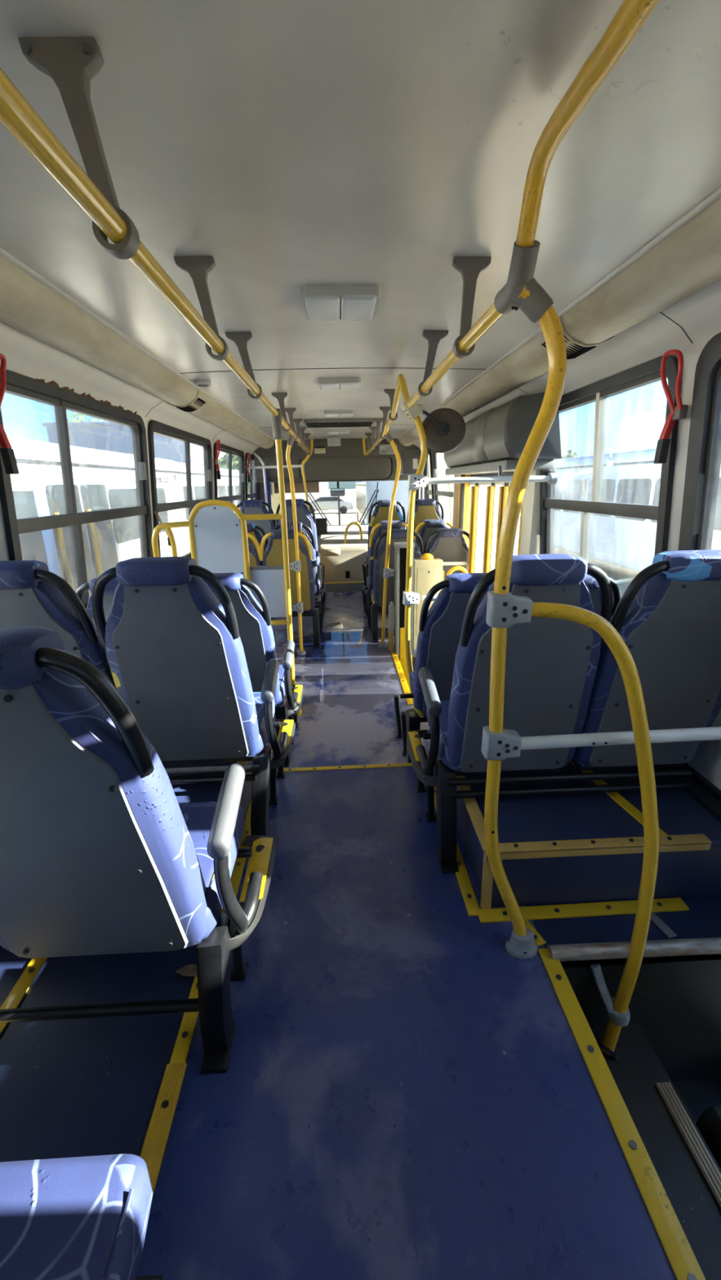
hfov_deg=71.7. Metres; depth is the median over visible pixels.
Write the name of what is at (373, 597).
seat cushion
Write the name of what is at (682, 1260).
edging strip
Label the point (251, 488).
window
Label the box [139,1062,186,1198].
edging strip
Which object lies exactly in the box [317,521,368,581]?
engine cover
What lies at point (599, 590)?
cushion
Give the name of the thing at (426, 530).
cushion
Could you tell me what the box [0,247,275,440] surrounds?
trim
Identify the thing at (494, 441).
mechanism
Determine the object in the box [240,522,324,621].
seat
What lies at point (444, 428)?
convex mirror
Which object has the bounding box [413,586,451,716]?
cushion
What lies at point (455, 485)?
trim
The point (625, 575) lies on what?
ground
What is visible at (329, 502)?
parked car
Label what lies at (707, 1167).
trim
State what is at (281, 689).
seat cushion
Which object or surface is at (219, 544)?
screen
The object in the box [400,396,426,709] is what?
pole
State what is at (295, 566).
pole
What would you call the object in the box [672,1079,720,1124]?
floor
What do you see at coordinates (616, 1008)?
stair rail
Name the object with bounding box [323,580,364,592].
floor
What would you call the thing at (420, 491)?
door
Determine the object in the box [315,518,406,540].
dashboard
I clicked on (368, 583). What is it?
seat cushion
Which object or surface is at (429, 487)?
window
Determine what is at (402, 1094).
floor
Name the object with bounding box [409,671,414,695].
seat cushion
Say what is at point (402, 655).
kick plate
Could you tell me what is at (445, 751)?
seat cushion
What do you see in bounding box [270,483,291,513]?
house
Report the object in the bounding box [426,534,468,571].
cushion
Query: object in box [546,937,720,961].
bar
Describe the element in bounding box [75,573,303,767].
seat
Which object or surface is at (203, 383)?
ceiling speaker
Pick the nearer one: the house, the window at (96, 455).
the window at (96, 455)
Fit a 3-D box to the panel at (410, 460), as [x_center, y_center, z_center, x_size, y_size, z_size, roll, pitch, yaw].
[0.668,-2.277,6.365,0.320,0.370,0.560,-2,17,-2]
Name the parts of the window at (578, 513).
pane, sash frame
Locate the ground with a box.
[311,488,639,596]
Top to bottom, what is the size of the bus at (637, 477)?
2.995 m
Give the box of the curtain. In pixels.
[262,470,271,514]
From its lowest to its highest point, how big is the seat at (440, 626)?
1.125 m
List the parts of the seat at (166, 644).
panel, grab handle, grab handle, panel, grab handle, leg, armrest post, leg, foot plate, foot plate, leg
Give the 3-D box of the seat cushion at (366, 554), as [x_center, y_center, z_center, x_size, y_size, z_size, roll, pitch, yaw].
[0.323,-1.127,6.776,0.485,0.113,0.457,-2,17,-2]
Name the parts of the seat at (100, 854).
panel, grab handle, leg, foot plate, armrest post, leg, foot plate, leg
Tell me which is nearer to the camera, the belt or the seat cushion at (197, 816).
the seat cushion at (197, 816)
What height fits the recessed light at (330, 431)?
0.038 m
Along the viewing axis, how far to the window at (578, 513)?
2.50 m
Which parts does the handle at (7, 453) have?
red lever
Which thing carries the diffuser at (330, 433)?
attached to the recessed light at (330, 431)
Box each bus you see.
[7,436,53,573]
[294,482,328,510]
[355,480,408,524]
[615,448,720,572]
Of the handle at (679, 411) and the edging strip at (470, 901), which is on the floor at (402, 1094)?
the edging strip at (470, 901)
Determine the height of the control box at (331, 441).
0.110 m
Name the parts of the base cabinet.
knob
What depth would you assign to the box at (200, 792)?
2.04 m
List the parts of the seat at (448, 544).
leg, leg, leg, grab handle, panel, grab handle, grab handle, panel, grab handle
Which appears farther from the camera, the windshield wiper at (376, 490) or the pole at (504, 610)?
the windshield wiper at (376, 490)
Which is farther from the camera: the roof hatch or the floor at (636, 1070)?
the roof hatch
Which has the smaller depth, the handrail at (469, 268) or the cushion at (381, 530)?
the handrail at (469, 268)
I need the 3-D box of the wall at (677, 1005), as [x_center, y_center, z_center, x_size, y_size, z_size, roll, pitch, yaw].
[0.984,1.275,1.667,0.800,0.630,0.025,-2,17,-2]
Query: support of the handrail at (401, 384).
attached to the ceiling
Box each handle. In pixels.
[0,353,19,474]
[213,440,221,479]
[244,453,250,482]
[653,349,688,463]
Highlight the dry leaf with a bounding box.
[175,964,197,976]
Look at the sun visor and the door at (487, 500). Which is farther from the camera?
the sun visor
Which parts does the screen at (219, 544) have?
tube frame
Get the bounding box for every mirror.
[329,481,345,496]
[378,444,396,453]
[416,404,465,453]
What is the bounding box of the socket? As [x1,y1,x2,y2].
[507,277,553,324]
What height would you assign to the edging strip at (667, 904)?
0.011 m
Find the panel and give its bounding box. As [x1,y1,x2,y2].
[253,438,420,483]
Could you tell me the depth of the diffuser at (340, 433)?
6.04 m
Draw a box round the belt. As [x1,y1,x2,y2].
[154,509,170,546]
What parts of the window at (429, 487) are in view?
sash frame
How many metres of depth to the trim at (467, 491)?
4.90 m
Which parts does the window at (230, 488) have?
pane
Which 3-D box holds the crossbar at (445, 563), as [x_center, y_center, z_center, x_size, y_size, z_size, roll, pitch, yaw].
[0.765,-0.722,4.716,0.700,0.039,0.034,-2,17,-2]
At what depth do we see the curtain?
7.47 m
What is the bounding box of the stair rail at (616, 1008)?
[531,602,658,1059]
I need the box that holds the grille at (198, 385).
[196,384,208,387]
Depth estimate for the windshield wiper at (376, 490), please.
8.33 m
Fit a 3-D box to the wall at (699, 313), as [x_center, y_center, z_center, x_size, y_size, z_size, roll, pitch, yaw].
[1.094,-1.024,3.268,0.276,1.204,10.150,-2,17,-2]
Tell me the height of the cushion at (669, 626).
0.770 m
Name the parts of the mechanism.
mechanism rail, hanging lever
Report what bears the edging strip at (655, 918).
on the floor at (402, 1094)
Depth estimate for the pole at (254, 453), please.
7.29 m
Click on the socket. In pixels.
(526, 294)
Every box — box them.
[163,760,252,821]
[314,448,325,453]
[327,436,340,446]
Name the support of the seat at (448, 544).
on the floor at (350, 683)
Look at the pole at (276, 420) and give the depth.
3.10 m
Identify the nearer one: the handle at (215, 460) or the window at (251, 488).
the handle at (215, 460)
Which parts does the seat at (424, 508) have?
leg, leg, leg, grab handle, panel, grab handle, panel, grab handle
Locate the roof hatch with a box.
[302,417,374,427]
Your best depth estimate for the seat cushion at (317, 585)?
5.57 m
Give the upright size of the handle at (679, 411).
0.377 m
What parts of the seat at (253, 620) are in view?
grab handle, panel, panel, grab handle, leg, foot plate, armrest post, leg, leg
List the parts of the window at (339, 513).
post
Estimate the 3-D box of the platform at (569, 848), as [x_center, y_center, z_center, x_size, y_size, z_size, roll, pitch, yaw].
[0.863,0.655,2.119,0.950,0.248,0.922,-2,17,-2]
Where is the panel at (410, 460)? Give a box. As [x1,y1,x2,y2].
[398,448,427,476]
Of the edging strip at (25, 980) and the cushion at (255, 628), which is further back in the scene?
the cushion at (255, 628)
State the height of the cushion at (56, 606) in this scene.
0.770 m
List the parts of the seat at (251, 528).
panel, grab handle, grab handle, panel, grab handle, leg, leg, leg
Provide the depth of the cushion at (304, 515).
5.93 m
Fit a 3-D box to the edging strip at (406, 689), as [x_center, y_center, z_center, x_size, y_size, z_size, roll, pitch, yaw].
[0.341,0.288,4.153,0.050,0.011,1.180,-2,17,-2]
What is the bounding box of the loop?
[446,565,467,575]
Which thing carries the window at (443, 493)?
in the wall at (699, 313)
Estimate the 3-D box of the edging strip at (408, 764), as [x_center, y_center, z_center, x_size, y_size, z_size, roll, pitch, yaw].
[-0.043,0.658,2.579,0.770,0.011,0.030,-2,17,-2]
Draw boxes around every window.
[0,368,153,608]
[147,420,213,558]
[213,442,244,510]
[244,453,258,500]
[337,481,407,524]
[425,448,433,498]
[431,451,453,528]
[539,355,682,595]
[678,332,720,550]
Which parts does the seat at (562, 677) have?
leg, foot plate, leg, foot plate, armrest post, leg, foot plate, grab handle, panel, grab handle, grab handle, panel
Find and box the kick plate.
[400,627,412,688]
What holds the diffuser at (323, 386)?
attached to the recessed light at (324, 383)
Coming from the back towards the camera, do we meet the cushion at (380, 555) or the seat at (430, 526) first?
the seat at (430, 526)
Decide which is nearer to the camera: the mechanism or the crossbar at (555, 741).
the crossbar at (555, 741)
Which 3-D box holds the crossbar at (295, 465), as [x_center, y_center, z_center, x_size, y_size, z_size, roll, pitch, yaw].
[-1.172,-2.348,6.764,0.775,0.043,0.034,-2,17,-2]
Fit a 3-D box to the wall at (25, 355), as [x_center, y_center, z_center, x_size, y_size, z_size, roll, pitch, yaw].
[-1.380,-0.945,3.182,0.276,1.204,10.150,-2,17,-2]
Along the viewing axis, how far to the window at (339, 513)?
8.20 m
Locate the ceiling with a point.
(290, 144)
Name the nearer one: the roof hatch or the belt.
the belt
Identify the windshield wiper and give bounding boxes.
[305,493,330,524]
[359,481,378,524]
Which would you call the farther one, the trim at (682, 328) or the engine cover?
the engine cover
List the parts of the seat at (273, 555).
panel, grab handle, grab handle, panel, grab handle, leg, leg, leg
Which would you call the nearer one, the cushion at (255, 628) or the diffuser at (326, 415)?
the cushion at (255, 628)
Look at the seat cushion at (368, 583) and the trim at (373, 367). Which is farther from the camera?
the seat cushion at (368, 583)
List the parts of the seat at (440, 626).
leg, leg, leg, grab handle, panel, panel, grab handle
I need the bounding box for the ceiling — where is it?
[0,0,720,440]
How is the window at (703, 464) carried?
in the wall at (699, 313)
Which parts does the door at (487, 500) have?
yellow handrail, frame, frame, yellow handrail, pane, frame, frame, yellow handrail, yellow handrail, pane, frame, yellow handrail, frame, yellow handrail, frame, pane, yellow handrail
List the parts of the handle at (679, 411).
red lever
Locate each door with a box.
[417,474,425,499]
[467,471,523,573]
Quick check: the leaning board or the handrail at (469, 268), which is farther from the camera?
the leaning board
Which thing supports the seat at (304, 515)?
on the platform at (324, 585)
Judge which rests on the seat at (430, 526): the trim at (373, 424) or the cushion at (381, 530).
the cushion at (381, 530)
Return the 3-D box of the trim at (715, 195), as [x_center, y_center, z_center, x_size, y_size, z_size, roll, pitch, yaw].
[0.735,-1.521,2.756,0.020,0.016,9.500,-2,17,-2]
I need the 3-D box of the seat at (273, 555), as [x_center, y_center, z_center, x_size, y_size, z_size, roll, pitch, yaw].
[-0.887,-0.522,4.918,1.008,1.148,0.670,-2,17,-2]
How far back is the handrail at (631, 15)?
0.77 m
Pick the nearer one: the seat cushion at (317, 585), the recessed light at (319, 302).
the recessed light at (319, 302)
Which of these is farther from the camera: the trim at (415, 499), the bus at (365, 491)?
the bus at (365, 491)
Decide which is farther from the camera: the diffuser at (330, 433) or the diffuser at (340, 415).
the diffuser at (330, 433)
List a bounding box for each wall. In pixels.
[0,322,259,560]
[413,279,720,551]
[560,953,720,1082]
[686,707,720,790]
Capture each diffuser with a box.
[304,296,340,320]
[320,382,338,390]
[325,413,338,417]
[328,431,338,434]
[338,431,348,434]
[339,382,359,390]
[339,413,352,417]
[340,296,376,320]
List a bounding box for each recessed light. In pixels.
[300,284,379,320]
[317,377,360,390]
[324,409,354,417]
[327,429,350,434]
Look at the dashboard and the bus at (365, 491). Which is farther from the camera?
the bus at (365, 491)
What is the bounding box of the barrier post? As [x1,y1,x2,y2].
[393,542,414,655]
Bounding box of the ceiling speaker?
[193,378,211,387]
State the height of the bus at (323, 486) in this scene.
3.195 m
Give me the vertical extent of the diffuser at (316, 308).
0.033 m
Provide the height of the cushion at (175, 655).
0.770 m
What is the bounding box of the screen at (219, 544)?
[151,499,288,625]
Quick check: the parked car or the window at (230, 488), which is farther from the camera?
the parked car
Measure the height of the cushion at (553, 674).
0.770 m
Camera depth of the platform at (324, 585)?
6.62 m
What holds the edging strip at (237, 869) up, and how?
on the floor at (402, 1094)
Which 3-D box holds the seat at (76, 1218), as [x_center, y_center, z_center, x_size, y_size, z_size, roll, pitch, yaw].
[-0.766,1.064,0.538,0.990,0.478,0.557,-2,17,-2]
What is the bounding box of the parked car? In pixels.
[304,495,353,514]
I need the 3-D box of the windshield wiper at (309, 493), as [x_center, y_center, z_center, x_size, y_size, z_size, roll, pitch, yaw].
[-0.714,-2.252,8.303,0.430,0.686,0.065,-4,18,-8]
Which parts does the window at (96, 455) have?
pane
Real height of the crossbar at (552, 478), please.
0.062 m
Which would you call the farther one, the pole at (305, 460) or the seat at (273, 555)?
the pole at (305, 460)
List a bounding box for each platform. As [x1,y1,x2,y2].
[301,584,326,613]
[435,751,720,909]
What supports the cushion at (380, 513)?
on the seat at (424, 508)
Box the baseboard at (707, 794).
[658,762,720,822]
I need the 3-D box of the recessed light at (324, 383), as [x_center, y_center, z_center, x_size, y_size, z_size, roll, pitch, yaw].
[-0.134,-1.630,3.176,0.265,0.038,0.220,-2,17,-2]
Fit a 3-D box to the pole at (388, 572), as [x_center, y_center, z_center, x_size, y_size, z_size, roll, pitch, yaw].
[0.235,-0.842,4.542,0.133,1.940,0.270,-13,21,-33]
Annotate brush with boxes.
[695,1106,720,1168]
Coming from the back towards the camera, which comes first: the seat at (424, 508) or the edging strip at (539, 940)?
the seat at (424, 508)
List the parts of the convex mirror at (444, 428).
arm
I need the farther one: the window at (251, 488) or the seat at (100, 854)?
the window at (251, 488)
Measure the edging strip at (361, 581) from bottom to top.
0.011 m
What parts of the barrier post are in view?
plate, plate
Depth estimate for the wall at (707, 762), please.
1.92 m
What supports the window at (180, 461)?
in the wall at (25, 355)
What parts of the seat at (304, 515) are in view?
grab handle, panel, grab handle, grab handle, panel, grab handle, leg, leg, leg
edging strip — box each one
[0,957,47,1035]
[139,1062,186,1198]
[169,975,199,1063]
[221,798,251,913]
[276,762,412,772]
[323,581,364,583]
[391,651,413,705]
[433,773,479,915]
[476,897,689,923]
[524,919,546,946]
[537,948,705,1279]
[650,912,676,937]
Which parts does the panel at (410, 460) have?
label plate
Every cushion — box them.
[0,668,207,952]
[32,579,115,688]
[86,593,93,619]
[104,574,259,761]
[177,801,244,939]
[238,504,275,529]
[238,585,279,706]
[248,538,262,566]
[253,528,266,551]
[253,692,275,755]
[262,536,315,612]
[276,664,284,705]
[277,504,317,564]
[301,528,317,594]
[315,579,319,594]
[316,553,319,565]
[365,551,368,563]
[366,576,370,591]
[367,504,404,560]
[368,526,404,591]
[370,589,376,606]
[373,536,421,607]
[405,503,441,528]
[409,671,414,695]
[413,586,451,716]
[415,524,447,544]
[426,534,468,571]
[426,700,453,769]
[447,580,600,773]
[573,572,720,767]
[599,590,612,617]
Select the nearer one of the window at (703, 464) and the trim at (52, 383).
the window at (703, 464)
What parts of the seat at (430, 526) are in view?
leg, leg, leg, grab handle, panel, grab handle, panel, grab handle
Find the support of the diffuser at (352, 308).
attached to the recessed light at (319, 302)
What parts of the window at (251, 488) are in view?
pane, sash frame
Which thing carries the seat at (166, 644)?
on the floor at (402, 1094)
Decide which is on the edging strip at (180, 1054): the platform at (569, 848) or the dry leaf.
the dry leaf
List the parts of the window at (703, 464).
sash frame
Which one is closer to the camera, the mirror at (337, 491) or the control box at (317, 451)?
the control box at (317, 451)
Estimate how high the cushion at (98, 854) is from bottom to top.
0.770 m
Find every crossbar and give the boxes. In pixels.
[248,464,302,469]
[422,595,437,601]
[426,473,557,484]
[442,561,471,565]
[520,726,720,750]
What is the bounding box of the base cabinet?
[412,553,444,649]
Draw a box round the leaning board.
[387,601,394,651]
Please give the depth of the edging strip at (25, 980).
1.47 m
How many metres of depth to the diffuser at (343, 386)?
3.16 m
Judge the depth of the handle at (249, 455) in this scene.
6.74 m
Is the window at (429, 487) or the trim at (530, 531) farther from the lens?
the window at (429, 487)
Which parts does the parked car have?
glass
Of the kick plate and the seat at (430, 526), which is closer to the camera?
the kick plate
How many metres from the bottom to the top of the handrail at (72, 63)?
0.256 m
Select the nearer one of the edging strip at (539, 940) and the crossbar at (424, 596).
the edging strip at (539, 940)
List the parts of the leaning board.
panel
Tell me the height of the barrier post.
1.025 m
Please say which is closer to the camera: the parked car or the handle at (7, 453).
the handle at (7, 453)
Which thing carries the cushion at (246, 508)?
on the seat at (304, 515)
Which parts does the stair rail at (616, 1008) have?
support arm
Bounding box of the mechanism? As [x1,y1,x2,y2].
[443,391,561,475]
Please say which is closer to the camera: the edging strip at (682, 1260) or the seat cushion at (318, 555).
the edging strip at (682, 1260)
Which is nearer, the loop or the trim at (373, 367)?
the trim at (373, 367)
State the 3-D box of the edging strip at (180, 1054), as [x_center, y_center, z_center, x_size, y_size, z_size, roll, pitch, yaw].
[-0.474,1.014,1.463,0.040,0.009,0.415,-2,17,-2]
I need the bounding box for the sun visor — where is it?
[273,482,319,493]
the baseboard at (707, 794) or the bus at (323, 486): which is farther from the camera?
the bus at (323, 486)
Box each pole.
[253,452,268,511]
[271,408,302,716]
[285,434,306,655]
[301,454,310,510]
[377,432,400,647]
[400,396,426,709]
[480,240,566,959]
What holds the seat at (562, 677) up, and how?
on the floor at (402, 1094)
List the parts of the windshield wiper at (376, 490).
arm, blade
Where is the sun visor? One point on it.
(312, 487)
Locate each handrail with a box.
[0,36,312,455]
[361,373,408,455]
[406,256,503,408]
[515,0,659,246]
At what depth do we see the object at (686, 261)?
1.61 m
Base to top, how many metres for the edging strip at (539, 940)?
0.009 m
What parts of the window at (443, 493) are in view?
sash frame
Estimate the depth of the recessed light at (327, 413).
4.43 m
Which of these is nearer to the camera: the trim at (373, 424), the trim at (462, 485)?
the trim at (462, 485)
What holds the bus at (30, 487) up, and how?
on the ground
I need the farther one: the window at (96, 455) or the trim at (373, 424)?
the trim at (373, 424)
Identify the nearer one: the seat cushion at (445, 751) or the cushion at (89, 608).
the seat cushion at (445, 751)
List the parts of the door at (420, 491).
frame, frame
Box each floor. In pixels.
[0,765,720,1279]
[265,591,431,769]
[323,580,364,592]
[398,657,415,671]
[591,1025,720,1279]
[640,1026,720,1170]
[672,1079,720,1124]
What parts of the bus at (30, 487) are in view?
blue panel, door glass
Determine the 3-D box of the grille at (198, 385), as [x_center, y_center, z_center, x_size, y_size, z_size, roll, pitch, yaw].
[-0.954,-1.537,3.021,0.068,0.006,0.067,-2,17,-2]
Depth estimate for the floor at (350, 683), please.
3.86 m
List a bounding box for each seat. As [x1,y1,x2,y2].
[0,556,295,848]
[0,626,275,1074]
[0,1153,163,1279]
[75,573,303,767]
[236,498,324,595]
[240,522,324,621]
[247,528,323,648]
[361,498,444,587]
[361,519,452,624]
[365,528,469,642]
[393,572,621,763]
[407,549,720,873]
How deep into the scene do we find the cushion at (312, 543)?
5.29 m
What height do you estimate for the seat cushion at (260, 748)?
0.113 m
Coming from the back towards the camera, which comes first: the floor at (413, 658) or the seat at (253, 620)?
the floor at (413, 658)
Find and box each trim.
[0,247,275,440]
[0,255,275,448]
[35,378,137,413]
[179,367,486,373]
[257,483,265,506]
[265,424,404,427]
[396,186,720,439]
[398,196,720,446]
[408,489,417,505]
[452,475,458,528]
[457,474,471,547]
[458,474,465,535]
[519,469,540,555]
[654,1082,720,1210]
[659,311,692,343]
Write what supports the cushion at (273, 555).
on the seat at (273, 555)

